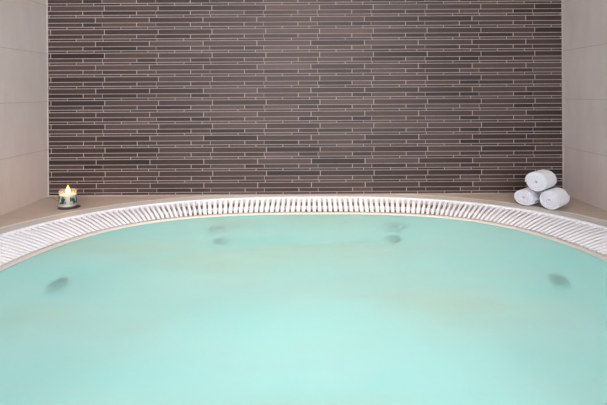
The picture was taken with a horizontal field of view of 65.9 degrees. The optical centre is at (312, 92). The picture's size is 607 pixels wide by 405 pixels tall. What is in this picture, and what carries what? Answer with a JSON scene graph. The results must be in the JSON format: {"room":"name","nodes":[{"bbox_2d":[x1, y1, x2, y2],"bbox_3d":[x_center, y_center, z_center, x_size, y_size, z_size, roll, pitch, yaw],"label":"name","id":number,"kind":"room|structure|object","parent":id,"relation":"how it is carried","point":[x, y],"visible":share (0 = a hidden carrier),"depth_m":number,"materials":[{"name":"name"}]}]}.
{"room":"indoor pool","nodes":[
{"label":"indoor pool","id":0,"kind":"room"},
{"bbox_2d":[0,0,47,214],"bbox_3d":[-1.528,-0.502,0.060,0.150,2.750,5.320,0,0,0],"label":"wall","id":1,"kind":"structure","parent":0,"point":[23,23],"depth_m":2.35,"materials":[{"name":"beige tile"}]},
{"bbox_2d":[0,194,606,226],"bbox_3d":[-0.035,0.624,-0.015,2.822,0.120,5.170,0,0,0],"label":"floor","id":2,"kind":"structure","parent":0,"point":[47,206],"depth_m":2.35,"materials":[{"name":"beige tile"}]},
{"bbox_2d":[58,204,80,209],"bbox_3d":[-1.203,0.569,2.318,0.102,0.004,0.102,0,0,0],"label":"coaster","id":3,"kind":"object","parent":2,"relation":"on","point":[77,205],"visible":0.68,"depth_m":2.30,"materials":[{"name":"stone"}]},
{"bbox_2d":[58,186,76,206],"bbox_3d":[-1.209,0.512,2.318,0.083,0.109,0.083,0,0,0],"label":"jar candle","id":4,"kind":"object","parent":3,"relation":"on","point":[67,199],"visible":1,"depth_m":2.29,"materials":[{"name":"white glass"}]},
{"bbox_2d":[58,193,76,204],"bbox_3d":[-1.209,0.527,2.318,0.083,0.040,0.083,0,0,0],"label":"print","id":5,"kind":"object","parent":4,"relation":"on","point":[65,198],"depth_m":2.29,"materials":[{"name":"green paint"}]},
{"bbox_2d":[0,194,606,270],"bbox_3d":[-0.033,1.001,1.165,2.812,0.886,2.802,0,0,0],"label":"drain grate","id":6,"kind":"object","parent":2,"relation":"in","point":[21,241],"visible":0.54,"depth_m":2.17,"materials":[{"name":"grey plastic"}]},
{"bbox_2d":[0,214,606,404],"bbox_3d":[-0.008,0.573,1.189,2.028,0.001,2.010,0,0,0],"label":"water","id":7,"kind":"object","parent":6,"relation":"in","point":[311,309],"visible":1,"depth_m":1.20,"materials":[{"name":"teal liquid"}]},
{"bbox_2d":[514,187,542,205],"bbox_3d":[1.082,0.516,2.333,0.140,0.076,0.104,0,0,-43],"label":"rolled towel","id":8,"kind":"object","parent":2,"relation":"on","point":[527,196],"visible":0.88,"depth_m":2.29,"materials":[{"name":"white fabric"}]},
{"bbox_2d":[539,187,569,209],"bbox_3d":[1.163,0.510,2.246,0.139,0.089,0.097,0,0,-43],"label":"rolled towel","id":9,"kind":"object","parent":2,"relation":"on","point":[554,198],"visible":1,"depth_m":2.21,"materials":[{"name":"white fabric"}]},
{"bbox_2d":[525,170,556,190],"bbox_3d":[1.115,0.429,2.284,0.140,0.090,0.106,0,0,-43],"label":"rolled towel","id":10,"kind":"object","parent":9,"relation":"on","point":[539,180],"visible":1,"depth_m":2.24,"materials":[{"name":"white fabric"}]},
{"bbox_2d":[48,0,561,195],"bbox_3d":[-0.042,-0.511,2.643,2.822,2.750,0.154,0,0,0],"label":"wall","id":11,"kind":"structure","parent":0,"point":[146,97],"depth_m":2.57,"materials":[{"name":"tile"}]},
{"bbox_2d":[47,0,48,196],"bbox_3d":[-1.452,-0.652,2.566,0.004,2.448,0.005,0,0,0],"label":"trim","id":12,"kind":"structure","parent":11,"relation":"attached to","point":[47,0],"depth_m":2.56,"materials":[{"name":"grey"}]},
{"bbox_2d":[562,0,606,210],"bbox_3d":[1.444,-0.519,0.060,0.150,2.750,5.320,0,0,0],"label":"wall","id":13,"kind":"structure","parent":0,"point":[584,21],"depth_m":2.35,"materials":[{"name":"beige tile"}]},
{"bbox_2d":[561,0,562,188],"bbox_3d":[1.367,-0.669,2.566,0.003,2.448,0.005,0,0,0],"label":"trim","id":14,"kind":"structure","parent":13,"relation":"attached to","point":[561,0],"depth_m":2.56,"materials":[{"name":"grey"}]}
]}

